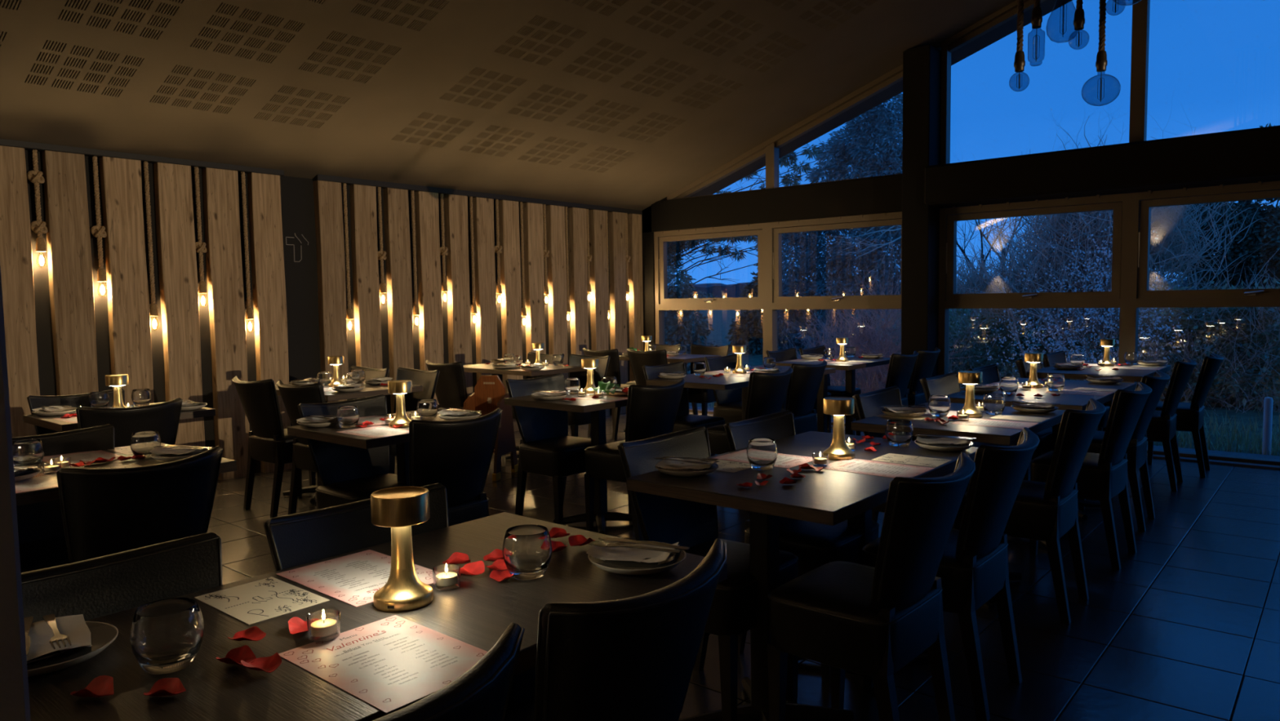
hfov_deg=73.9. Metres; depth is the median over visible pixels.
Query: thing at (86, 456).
menu
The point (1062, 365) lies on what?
napkin
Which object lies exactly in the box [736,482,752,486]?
rose petal
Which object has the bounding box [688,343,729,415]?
dining chair
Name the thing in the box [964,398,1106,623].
dining chair
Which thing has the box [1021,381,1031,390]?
tealight
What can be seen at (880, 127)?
spruce tree
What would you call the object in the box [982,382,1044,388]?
menu
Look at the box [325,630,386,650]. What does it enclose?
print
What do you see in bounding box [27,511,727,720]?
dining table
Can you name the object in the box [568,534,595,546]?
rose petal
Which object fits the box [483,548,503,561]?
rose petal
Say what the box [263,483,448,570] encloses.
dining chair
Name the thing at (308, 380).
napkin
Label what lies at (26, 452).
tumbler
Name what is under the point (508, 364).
napkin
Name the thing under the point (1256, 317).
hedge
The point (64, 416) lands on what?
rose petal
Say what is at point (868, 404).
dining chair
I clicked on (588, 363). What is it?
table lamp
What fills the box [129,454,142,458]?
rose petal
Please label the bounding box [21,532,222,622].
dining chair
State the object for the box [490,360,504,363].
plate
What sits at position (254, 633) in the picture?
rose petal
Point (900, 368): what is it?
dining chair
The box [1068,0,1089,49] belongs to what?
pendant bulb
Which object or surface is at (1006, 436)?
dining table
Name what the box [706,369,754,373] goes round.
menu
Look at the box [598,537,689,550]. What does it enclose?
knife
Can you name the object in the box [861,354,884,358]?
plate
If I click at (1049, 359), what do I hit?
dining chair
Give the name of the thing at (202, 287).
socket
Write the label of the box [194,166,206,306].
light
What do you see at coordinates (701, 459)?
fork
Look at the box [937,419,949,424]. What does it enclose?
rose petal
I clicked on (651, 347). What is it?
tumbler
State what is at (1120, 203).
window
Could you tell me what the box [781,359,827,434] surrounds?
dining chair
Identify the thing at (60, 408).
napkin
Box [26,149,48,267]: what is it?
light
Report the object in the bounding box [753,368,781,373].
plate
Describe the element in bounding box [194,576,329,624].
card
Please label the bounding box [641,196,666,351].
wall
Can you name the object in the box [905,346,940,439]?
dining chair
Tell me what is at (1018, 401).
knife
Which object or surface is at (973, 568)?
dining chair
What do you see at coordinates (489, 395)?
highchair
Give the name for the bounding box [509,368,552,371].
menu
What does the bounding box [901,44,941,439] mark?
column
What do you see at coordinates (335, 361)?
table lamp
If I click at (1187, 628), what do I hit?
floor
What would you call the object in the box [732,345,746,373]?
table lamp
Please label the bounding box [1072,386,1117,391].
card
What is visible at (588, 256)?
light
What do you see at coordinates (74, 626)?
napkin
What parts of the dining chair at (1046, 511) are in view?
seat, leg, backrest, leg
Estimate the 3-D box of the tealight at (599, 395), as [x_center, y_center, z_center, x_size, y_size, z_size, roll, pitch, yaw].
[-0.231,0.184,4.748,0.052,0.046,0.052,3,5,40]
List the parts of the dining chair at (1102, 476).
leg, seat, leg, backrest, leg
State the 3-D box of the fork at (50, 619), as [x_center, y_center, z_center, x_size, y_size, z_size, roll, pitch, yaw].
[-0.899,0.415,1.308,0.024,0.008,0.188,-4,5,-40]
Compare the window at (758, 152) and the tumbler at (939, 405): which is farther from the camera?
the window at (758, 152)
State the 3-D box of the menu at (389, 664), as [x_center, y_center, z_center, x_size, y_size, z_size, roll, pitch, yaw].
[-0.378,0.451,1.293,0.297,0.001,0.210,3,5,40]
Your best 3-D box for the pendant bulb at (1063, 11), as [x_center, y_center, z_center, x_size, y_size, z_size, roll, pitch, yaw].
[1.830,-2.195,3.650,0.133,1.623,0.134,-3,4,-23]
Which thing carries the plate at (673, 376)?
on the dining table at (725, 382)
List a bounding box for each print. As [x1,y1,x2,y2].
[204,577,316,616]
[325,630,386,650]
[342,637,385,652]
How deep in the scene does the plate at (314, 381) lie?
5.70 m
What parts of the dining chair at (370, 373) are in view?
leg, backrest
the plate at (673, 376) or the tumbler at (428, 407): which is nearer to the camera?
the tumbler at (428, 407)
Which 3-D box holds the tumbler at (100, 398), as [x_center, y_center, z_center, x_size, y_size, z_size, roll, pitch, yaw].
[-2.900,0.214,4.564,0.098,0.090,0.098,3,5,40]
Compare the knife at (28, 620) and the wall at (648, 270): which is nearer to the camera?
the knife at (28, 620)
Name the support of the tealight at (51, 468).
on the menu at (40, 481)
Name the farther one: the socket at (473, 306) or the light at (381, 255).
the socket at (473, 306)
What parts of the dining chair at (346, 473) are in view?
backrest, seat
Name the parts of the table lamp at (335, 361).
lamp shade, stem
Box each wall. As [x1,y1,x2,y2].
[0,145,644,479]
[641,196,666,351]
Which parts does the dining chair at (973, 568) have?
leg, seat, leg, backrest, leg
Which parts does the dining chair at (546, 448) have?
leg, backrest, seat, leg, leg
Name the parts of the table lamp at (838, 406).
stem, lamp shade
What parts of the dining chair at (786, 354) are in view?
backrest, seat, leg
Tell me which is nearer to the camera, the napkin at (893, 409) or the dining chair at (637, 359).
the napkin at (893, 409)
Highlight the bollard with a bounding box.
[1262,396,1273,454]
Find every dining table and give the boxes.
[15,442,236,506]
[23,401,215,431]
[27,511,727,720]
[275,382,422,503]
[287,410,501,484]
[463,362,586,459]
[504,392,632,533]
[618,354,720,431]
[626,431,977,720]
[646,364,835,420]
[775,355,890,434]
[851,402,1065,603]
[946,377,1136,546]
[1026,361,1170,475]
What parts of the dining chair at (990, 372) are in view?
backrest, seat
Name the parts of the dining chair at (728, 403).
backrest, seat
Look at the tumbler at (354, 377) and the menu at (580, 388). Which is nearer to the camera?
the menu at (580, 388)
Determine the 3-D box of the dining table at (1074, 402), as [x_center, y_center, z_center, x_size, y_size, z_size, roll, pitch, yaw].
[2.301,0.546,4.868,0.700,0.763,1.320,3,5,40]
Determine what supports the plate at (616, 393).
on the dining table at (597, 409)
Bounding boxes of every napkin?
[13,466,39,475]
[26,613,92,666]
[32,405,75,412]
[149,446,212,454]
[182,401,206,406]
[290,377,316,382]
[296,415,336,422]
[333,382,361,388]
[366,377,392,382]
[437,409,481,415]
[491,358,503,360]
[492,362,515,366]
[520,364,543,368]
[530,391,566,395]
[586,541,680,564]
[609,388,623,391]
[655,457,718,469]
[659,372,685,376]
[753,368,778,371]
[800,354,822,356]
[862,353,883,355]
[884,406,926,412]
[915,436,970,445]
[963,384,998,389]
[1012,402,1054,408]
[1053,363,1082,366]
[1086,376,1122,380]
[1138,360,1168,362]
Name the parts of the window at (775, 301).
opening sash, handle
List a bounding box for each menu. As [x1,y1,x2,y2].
[14,471,57,493]
[42,449,120,466]
[53,416,77,423]
[276,549,441,606]
[279,614,487,713]
[323,386,333,391]
[337,425,408,438]
[357,415,388,425]
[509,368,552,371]
[557,388,604,395]
[573,395,627,401]
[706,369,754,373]
[712,448,815,468]
[712,460,748,470]
[731,373,750,377]
[794,358,831,360]
[823,458,934,477]
[827,361,867,364]
[910,407,958,417]
[951,417,1039,429]
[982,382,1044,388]
[1044,389,1114,395]
[1059,363,1098,365]
[1112,366,1161,369]
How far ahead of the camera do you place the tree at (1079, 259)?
10.93 m
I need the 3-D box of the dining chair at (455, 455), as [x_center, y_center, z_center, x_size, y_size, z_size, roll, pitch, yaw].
[-0.851,0.637,3.558,0.496,0.860,0.455,2,5,40]
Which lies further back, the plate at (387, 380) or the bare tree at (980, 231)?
the bare tree at (980, 231)
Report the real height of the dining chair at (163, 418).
0.860 m
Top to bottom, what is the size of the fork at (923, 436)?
0.008 m
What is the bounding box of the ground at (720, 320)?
[664,306,1279,455]
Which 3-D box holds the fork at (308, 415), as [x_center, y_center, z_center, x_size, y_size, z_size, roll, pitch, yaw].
[-1.418,0.248,3.814,0.188,0.008,0.024,1,4,27]
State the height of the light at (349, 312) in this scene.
1.244 m
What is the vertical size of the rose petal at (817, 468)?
0.017 m
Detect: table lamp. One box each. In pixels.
[105,373,128,408]
[327,355,345,386]
[370,486,433,612]
[387,379,412,427]
[531,342,544,366]
[581,358,598,393]
[641,335,652,351]
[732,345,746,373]
[822,396,854,460]
[835,337,848,361]
[957,370,982,417]
[1023,352,1043,387]
[1098,338,1115,366]
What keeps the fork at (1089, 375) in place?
on the napkin at (1114, 377)
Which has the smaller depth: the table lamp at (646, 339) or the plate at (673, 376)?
the plate at (673, 376)
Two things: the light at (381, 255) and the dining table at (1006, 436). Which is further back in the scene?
the light at (381, 255)
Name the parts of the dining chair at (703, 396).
leg, seat, leg, backrest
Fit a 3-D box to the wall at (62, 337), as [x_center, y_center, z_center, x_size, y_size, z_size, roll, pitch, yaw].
[-3.088,-0.357,6.628,0.278,2.720,9.780,3,5,40]
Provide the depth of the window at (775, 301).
8.67 m
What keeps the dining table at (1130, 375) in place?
on the floor
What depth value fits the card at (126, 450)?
3.22 m
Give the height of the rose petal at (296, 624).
0.016 m
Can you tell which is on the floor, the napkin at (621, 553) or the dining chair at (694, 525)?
the dining chair at (694, 525)
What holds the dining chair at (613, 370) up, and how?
on the floor
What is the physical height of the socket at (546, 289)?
0.091 m
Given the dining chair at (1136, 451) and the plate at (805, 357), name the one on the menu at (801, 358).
the plate at (805, 357)
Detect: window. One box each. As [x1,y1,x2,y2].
[653,222,767,413]
[666,139,769,199]
[767,211,902,426]
[768,64,902,188]
[937,192,1130,382]
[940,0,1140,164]
[1126,180,1279,465]
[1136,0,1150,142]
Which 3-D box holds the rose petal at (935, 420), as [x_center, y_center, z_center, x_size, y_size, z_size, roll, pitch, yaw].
[1.281,0.255,3.625,0.050,0.017,0.040,0,4,11]
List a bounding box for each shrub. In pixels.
[664,265,719,374]
[761,260,991,393]
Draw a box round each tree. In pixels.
[666,130,859,294]
[720,271,779,354]
[777,93,902,351]
[805,225,901,280]
[894,140,1069,369]
[949,98,1279,380]
[955,100,1112,340]
[955,216,1025,355]
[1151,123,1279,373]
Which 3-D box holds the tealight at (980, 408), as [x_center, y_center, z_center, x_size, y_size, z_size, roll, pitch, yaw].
[1.568,0.215,3.933,0.052,0.046,0.052,3,5,40]
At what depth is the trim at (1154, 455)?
6.45 m
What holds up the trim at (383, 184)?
attached to the wall at (62, 337)
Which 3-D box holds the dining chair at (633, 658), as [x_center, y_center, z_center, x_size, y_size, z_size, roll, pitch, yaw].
[-0.111,0.766,1.545,0.496,0.860,0.455,3,5,40]
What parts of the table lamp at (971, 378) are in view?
stem, lamp shade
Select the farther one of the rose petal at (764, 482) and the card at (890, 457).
the card at (890, 457)
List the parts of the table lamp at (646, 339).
stem, lamp shade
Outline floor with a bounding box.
[207,413,1279,720]
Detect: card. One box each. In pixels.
[103,463,141,468]
[108,445,133,454]
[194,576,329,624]
[704,372,728,374]
[707,459,751,472]
[786,360,811,361]
[848,360,877,362]
[871,453,952,466]
[874,413,933,419]
[990,414,1050,422]
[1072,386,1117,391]
[1130,364,1165,367]
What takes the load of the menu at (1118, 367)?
on the dining table at (1130, 375)
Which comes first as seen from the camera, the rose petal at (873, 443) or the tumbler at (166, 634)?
the tumbler at (166, 634)
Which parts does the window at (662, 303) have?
handle, opening sash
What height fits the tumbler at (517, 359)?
0.090 m
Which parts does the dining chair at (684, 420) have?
backrest, seat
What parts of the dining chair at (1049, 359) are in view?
backrest, seat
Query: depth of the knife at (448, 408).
3.95 m
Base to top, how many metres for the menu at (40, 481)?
0.001 m
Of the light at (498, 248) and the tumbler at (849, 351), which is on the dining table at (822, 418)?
the tumbler at (849, 351)
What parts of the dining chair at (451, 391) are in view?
backrest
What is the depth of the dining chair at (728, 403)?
6.69 m
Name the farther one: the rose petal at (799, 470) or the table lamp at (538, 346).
the table lamp at (538, 346)
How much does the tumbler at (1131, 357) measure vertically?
0.090 m
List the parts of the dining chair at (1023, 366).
backrest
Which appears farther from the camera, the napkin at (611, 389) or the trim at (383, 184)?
the trim at (383, 184)
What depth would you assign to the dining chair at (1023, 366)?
5.99 m
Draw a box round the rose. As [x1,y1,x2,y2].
[589,381,628,395]
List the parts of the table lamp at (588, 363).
lamp shade, stem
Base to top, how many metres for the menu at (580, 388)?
0.001 m
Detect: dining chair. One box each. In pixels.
[12,423,115,572]
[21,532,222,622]
[26,388,124,435]
[56,445,222,563]
[75,397,182,447]
[231,375,302,516]
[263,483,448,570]
[275,379,325,514]
[297,394,409,509]
[308,365,389,485]
[372,622,524,720]
[388,367,439,474]
[408,408,502,526]
[425,360,501,464]
[503,537,726,720]
[505,373,592,524]
[511,351,564,418]
[567,353,609,441]
[582,347,635,439]
[584,378,685,540]
[617,426,798,720]
[625,342,681,413]
[626,348,688,391]
[642,361,724,432]
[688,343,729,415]
[704,353,742,455]
[706,367,792,456]
[723,409,879,683]
[765,347,831,432]
[767,452,975,720]
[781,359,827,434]
[798,345,861,435]
[848,350,918,440]
[852,386,957,522]
[862,426,1039,720]
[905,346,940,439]
[919,372,1015,447]
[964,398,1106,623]
[965,364,1052,459]
[1014,358,1052,426]
[1030,382,1151,568]
[1042,350,1110,431]
[1079,369,1170,530]
[1107,357,1196,490]
[1146,352,1223,477]
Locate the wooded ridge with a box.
[668,279,1214,297]
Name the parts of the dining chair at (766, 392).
seat, backrest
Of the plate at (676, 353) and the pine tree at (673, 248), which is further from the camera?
the pine tree at (673, 248)
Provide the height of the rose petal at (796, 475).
0.012 m
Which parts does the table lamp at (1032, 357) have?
stem, lamp shade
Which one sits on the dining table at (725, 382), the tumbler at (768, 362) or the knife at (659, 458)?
the tumbler at (768, 362)
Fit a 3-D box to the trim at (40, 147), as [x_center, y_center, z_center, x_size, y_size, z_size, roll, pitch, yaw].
[-4.437,-1.346,4.810,0.085,0.095,4.995,3,5,40]
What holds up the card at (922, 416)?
on the dining table at (1006, 436)
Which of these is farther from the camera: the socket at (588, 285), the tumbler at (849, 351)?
the socket at (588, 285)
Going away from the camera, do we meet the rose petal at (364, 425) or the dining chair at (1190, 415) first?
the rose petal at (364, 425)
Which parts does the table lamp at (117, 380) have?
lamp shade, stem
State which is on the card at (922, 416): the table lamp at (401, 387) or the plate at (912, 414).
the plate at (912, 414)
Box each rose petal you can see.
[60,415,72,417]
[70,675,114,697]
[71,461,84,466]
[79,458,95,465]
[92,457,108,462]
[117,455,132,460]
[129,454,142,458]
[143,677,186,696]
[216,644,256,665]
[227,626,266,640]
[240,652,281,672]
[288,616,319,634]
[355,423,367,427]
[362,420,373,424]
[378,417,390,420]
[442,551,471,564]
[453,560,484,575]
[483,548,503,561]
[484,559,507,570]
[489,569,513,581]
[549,527,569,537]
[551,540,567,552]
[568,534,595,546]
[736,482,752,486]
[755,480,768,485]
[756,472,773,479]
[779,476,795,484]
[786,467,801,473]
[790,472,805,478]
[799,462,812,469]
[809,464,824,471]
[852,437,865,443]
[862,435,875,439]
[864,446,876,451]
[869,441,880,445]
[924,417,934,420]
[933,417,946,422]
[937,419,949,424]
[947,414,958,419]
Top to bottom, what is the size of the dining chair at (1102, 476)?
0.860 m
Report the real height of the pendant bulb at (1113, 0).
1.427 m
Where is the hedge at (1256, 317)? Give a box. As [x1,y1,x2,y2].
[875,253,1279,415]
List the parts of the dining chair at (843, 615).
leg, leg, seat, leg, backrest, leg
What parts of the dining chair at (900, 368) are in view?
leg, seat, backrest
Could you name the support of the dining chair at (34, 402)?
on the floor
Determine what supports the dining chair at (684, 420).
on the floor
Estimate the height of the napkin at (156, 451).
0.024 m
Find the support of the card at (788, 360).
on the dining table at (822, 418)
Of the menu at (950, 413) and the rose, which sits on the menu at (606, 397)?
the rose
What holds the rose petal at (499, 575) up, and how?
on the dining table at (477, 612)
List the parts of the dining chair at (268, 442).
leg, backrest, seat, leg, leg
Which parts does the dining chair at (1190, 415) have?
leg, seat, leg, leg, backrest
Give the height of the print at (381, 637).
0.001 m
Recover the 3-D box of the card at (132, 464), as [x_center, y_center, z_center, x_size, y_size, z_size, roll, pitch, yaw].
[-1.708,0.365,2.808,0.216,0.001,0.148,2,5,40]
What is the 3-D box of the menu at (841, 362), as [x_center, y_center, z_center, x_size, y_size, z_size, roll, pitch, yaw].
[1.706,0.020,7.040,0.297,0.001,0.210,3,5,41]
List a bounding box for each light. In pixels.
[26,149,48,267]
[90,155,107,297]
[143,161,159,330]
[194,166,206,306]
[240,171,254,333]
[342,182,353,330]
[377,186,386,304]
[410,190,420,326]
[440,193,448,302]
[469,196,477,323]
[494,199,502,302]
[520,201,527,326]
[542,204,549,302]
[564,206,571,319]
[586,208,591,300]
[605,210,610,318]
[625,213,630,301]
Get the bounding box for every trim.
[0,138,284,176]
[312,173,642,214]
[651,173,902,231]
[688,0,1072,197]
[688,412,1279,470]
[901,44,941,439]
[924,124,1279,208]
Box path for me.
[688,405,1279,459]
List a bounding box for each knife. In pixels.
[13,466,38,468]
[23,616,33,656]
[41,405,58,408]
[164,444,211,448]
[300,415,330,418]
[448,408,479,412]
[531,391,559,393]
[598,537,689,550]
[654,457,710,464]
[656,372,684,373]
[880,406,926,408]
[916,434,976,439]
[960,384,998,386]
[1017,400,1060,404]
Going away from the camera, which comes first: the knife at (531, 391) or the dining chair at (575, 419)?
the knife at (531, 391)
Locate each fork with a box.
[13,467,27,470]
[42,613,71,648]
[152,445,203,449]
[308,414,336,417]
[440,408,473,412]
[587,540,679,553]
[662,456,718,460]
[881,404,924,406]
[915,435,972,439]
[1011,400,1056,404]
[1054,362,1082,363]
[1088,375,1122,377]
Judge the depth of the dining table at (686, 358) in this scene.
8.06 m
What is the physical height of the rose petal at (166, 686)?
0.017 m
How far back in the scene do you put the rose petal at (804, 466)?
2.66 m
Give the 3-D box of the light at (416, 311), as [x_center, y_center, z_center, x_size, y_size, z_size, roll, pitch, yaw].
[-2.031,-0.919,7.669,0.059,1.224,0.059,-1,4,-5]
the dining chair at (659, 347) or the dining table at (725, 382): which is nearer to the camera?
the dining table at (725, 382)
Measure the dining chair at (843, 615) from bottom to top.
0.860 m
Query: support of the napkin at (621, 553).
on the plate at (627, 567)
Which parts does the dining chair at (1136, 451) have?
leg, seat, leg, leg, backrest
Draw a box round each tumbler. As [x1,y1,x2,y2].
[12,438,44,466]
[88,391,110,408]
[129,431,161,458]
[129,597,204,674]
[131,388,151,406]
[316,371,332,385]
[336,405,359,427]
[345,372,360,384]
[351,369,365,382]
[416,398,438,419]
[502,524,552,579]
[503,353,513,364]
[510,355,522,366]
[551,354,563,365]
[564,377,580,394]
[600,376,617,392]
[648,344,656,351]
[676,345,686,354]
[692,361,706,375]
[746,437,777,470]
[763,356,775,368]
[823,348,835,359]
[844,346,855,356]
[884,418,913,446]
[928,394,951,416]
[982,393,1005,414]
[999,376,1018,394]
[1045,373,1065,391]
[1070,354,1084,364]
[1124,351,1138,364]
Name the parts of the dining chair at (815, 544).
leg, backrest, seat, leg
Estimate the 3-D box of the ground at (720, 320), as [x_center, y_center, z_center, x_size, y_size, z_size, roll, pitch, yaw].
[54.082,-4.030,64.159,320.000,0.454,150.000,3,5,40]
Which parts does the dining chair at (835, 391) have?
backrest, seat, leg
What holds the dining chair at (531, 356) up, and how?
on the floor
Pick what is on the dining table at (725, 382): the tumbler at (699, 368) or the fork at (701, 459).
the tumbler at (699, 368)
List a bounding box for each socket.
[35,237,46,252]
[97,268,106,281]
[149,303,158,315]
[198,280,206,293]
[245,307,253,319]
[346,308,353,319]
[379,282,386,293]
[413,305,419,315]
[441,281,448,291]
[471,304,477,313]
[496,284,502,293]
[521,306,526,315]
[544,285,548,294]
[567,303,570,311]
[587,284,591,292]
[626,284,630,292]
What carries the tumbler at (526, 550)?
on the dining table at (477, 612)
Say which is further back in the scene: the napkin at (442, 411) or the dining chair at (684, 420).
the dining chair at (684, 420)
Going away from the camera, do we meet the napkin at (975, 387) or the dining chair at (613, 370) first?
the napkin at (975, 387)
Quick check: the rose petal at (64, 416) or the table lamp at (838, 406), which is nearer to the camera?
the table lamp at (838, 406)
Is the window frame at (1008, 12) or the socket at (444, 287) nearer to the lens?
the window frame at (1008, 12)
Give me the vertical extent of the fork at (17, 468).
0.008 m
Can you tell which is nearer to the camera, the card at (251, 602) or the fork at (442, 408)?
the card at (251, 602)
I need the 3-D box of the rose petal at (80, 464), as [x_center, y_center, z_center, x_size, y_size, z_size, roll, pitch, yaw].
[-1.911,0.354,2.888,0.046,0.016,0.037,1,4,22]
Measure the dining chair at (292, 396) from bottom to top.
0.860 m
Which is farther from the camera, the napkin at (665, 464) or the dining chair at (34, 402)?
the dining chair at (34, 402)
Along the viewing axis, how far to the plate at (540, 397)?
4.65 m
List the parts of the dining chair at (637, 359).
backrest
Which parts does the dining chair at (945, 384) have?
backrest, seat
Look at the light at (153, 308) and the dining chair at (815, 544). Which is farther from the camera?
the light at (153, 308)
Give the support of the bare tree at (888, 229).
on the ground at (720, 320)
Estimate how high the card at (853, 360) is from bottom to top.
0.001 m
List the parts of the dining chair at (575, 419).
leg, seat, backrest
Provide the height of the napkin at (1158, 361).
0.024 m
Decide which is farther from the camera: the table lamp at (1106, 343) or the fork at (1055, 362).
the table lamp at (1106, 343)
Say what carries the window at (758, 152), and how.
in the wall at (648, 270)
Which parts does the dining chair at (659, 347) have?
seat, backrest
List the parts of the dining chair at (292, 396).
leg, backrest, seat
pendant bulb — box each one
[1008,0,1029,91]
[1027,0,1044,66]
[1045,0,1078,43]
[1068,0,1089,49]
[1081,0,1120,106]
[1106,0,1125,15]
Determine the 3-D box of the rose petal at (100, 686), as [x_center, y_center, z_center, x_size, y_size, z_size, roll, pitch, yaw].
[-0.751,0.454,1.174,0.057,0.021,0.051,1,4,27]
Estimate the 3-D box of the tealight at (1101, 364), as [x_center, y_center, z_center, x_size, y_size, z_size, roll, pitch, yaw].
[3.431,0.021,6.329,0.052,0.046,0.052,3,5,40]
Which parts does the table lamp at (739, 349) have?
lamp shade, stem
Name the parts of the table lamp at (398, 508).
lamp shade, stem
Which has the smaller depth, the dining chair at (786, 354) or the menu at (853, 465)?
the menu at (853, 465)
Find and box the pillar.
[0,264,31,720]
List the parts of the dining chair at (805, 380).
seat, backrest, leg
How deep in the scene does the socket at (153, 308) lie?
6.00 m
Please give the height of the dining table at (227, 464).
0.763 m
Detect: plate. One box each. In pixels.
[14,467,41,481]
[26,621,118,676]
[31,408,76,416]
[150,448,211,462]
[181,402,207,410]
[289,380,318,385]
[297,417,337,427]
[331,386,364,391]
[364,379,394,384]
[437,412,481,420]
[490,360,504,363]
[492,364,516,368]
[519,366,544,370]
[531,392,567,399]
[587,540,686,574]
[605,388,627,395]
[654,459,719,476]
[657,374,685,378]
[666,352,679,355]
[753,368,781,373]
[800,355,822,359]
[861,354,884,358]
[880,408,926,417]
[914,437,974,451]
[960,386,998,393]
[1010,404,1058,413]
[1053,364,1083,369]
[1086,377,1123,383]
[1137,361,1168,365]
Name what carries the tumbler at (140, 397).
on the dining table at (48, 422)
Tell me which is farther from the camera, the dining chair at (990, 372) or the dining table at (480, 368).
the dining table at (480, 368)
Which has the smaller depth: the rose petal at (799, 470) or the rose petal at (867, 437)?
the rose petal at (799, 470)
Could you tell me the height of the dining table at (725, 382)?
0.763 m
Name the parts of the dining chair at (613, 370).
leg, backrest, leg, leg, seat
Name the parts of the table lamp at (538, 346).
stem, lamp shade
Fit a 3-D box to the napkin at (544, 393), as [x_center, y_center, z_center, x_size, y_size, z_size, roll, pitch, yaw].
[-0.501,0.186,4.713,0.178,0.024,0.140,1,4,24]
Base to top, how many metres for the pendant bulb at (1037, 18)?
1.769 m
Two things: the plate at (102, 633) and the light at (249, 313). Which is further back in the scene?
the light at (249, 313)
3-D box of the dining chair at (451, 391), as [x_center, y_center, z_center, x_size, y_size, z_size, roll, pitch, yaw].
[-1.422,0.420,6.789,0.455,0.860,0.496,3,5,41]
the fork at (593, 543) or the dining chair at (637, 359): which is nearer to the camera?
the fork at (593, 543)
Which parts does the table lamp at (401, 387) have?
lamp shade, stem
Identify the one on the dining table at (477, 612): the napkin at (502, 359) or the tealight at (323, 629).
the tealight at (323, 629)
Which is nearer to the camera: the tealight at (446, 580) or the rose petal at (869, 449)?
the tealight at (446, 580)
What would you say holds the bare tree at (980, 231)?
on the ground at (720, 320)
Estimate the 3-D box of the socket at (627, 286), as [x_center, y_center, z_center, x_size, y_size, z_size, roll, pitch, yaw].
[-0.147,-0.839,9.914,0.056,0.091,0.055,3,5,40]
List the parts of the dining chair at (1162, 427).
seat, leg, leg, backrest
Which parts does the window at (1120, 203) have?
handle, opening sash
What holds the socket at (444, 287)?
attached to the light at (443, 251)
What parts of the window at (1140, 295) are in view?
opening sash, handle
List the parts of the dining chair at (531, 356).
seat, backrest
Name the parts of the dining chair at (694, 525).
backrest, leg, leg, seat, leg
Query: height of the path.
0.200 m
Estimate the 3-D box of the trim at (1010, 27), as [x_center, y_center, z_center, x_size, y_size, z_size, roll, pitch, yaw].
[4.168,-2.419,6.989,12.180,2.321,0.429,3,5,40]
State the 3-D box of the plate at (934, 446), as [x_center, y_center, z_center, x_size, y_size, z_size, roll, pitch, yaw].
[1.071,0.299,2.996,0.199,0.023,0.199,2,5,38]
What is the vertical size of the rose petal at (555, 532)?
0.019 m
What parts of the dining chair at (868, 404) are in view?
leg, backrest, seat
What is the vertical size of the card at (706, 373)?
0.001 m
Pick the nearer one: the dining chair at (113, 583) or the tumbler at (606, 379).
the dining chair at (113, 583)
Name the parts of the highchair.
panel, panel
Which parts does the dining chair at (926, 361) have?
leg, seat, backrest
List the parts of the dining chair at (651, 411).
leg, seat, leg, leg, backrest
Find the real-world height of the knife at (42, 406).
0.004 m
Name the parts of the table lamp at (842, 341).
lamp shade, stem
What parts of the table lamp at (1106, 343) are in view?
stem, lamp shade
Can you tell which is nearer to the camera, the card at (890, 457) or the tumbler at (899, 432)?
the card at (890, 457)
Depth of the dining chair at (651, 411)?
4.64 m
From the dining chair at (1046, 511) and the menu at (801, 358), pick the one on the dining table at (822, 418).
the menu at (801, 358)
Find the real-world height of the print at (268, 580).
0.001 m
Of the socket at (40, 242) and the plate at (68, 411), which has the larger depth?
the socket at (40, 242)
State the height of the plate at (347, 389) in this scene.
0.023 m
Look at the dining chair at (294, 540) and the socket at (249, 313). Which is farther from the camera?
the socket at (249, 313)
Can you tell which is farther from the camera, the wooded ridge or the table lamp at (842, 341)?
the wooded ridge
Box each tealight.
[41,460,61,474]
[52,456,71,467]
[306,608,340,642]
[384,415,393,425]
[409,412,421,420]
[431,563,460,591]
[577,388,586,396]
[593,390,603,398]
[812,452,828,466]
[845,438,856,451]
[956,410,969,421]
[976,402,984,412]
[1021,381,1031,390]
[1097,360,1105,366]
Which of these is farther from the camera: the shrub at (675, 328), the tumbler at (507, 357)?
the shrub at (675, 328)
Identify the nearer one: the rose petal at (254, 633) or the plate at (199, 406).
the rose petal at (254, 633)
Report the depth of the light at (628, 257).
9.88 m
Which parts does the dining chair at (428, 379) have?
leg, seat, backrest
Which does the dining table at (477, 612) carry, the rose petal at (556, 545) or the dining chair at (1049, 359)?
the rose petal at (556, 545)
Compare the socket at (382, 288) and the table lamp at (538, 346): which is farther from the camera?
the socket at (382, 288)
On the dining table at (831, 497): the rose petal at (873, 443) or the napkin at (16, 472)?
the rose petal at (873, 443)
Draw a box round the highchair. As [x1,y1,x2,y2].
[462,375,518,480]
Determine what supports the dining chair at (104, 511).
on the floor
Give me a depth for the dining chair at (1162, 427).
5.62 m
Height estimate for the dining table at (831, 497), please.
0.763 m
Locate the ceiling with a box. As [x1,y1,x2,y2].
[0,0,1016,210]
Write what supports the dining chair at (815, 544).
on the floor
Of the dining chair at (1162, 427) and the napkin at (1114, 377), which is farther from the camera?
the dining chair at (1162, 427)
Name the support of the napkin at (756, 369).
on the plate at (779, 371)
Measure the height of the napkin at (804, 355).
0.024 m
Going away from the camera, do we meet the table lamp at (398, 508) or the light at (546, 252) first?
the table lamp at (398, 508)
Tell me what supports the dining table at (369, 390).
on the floor

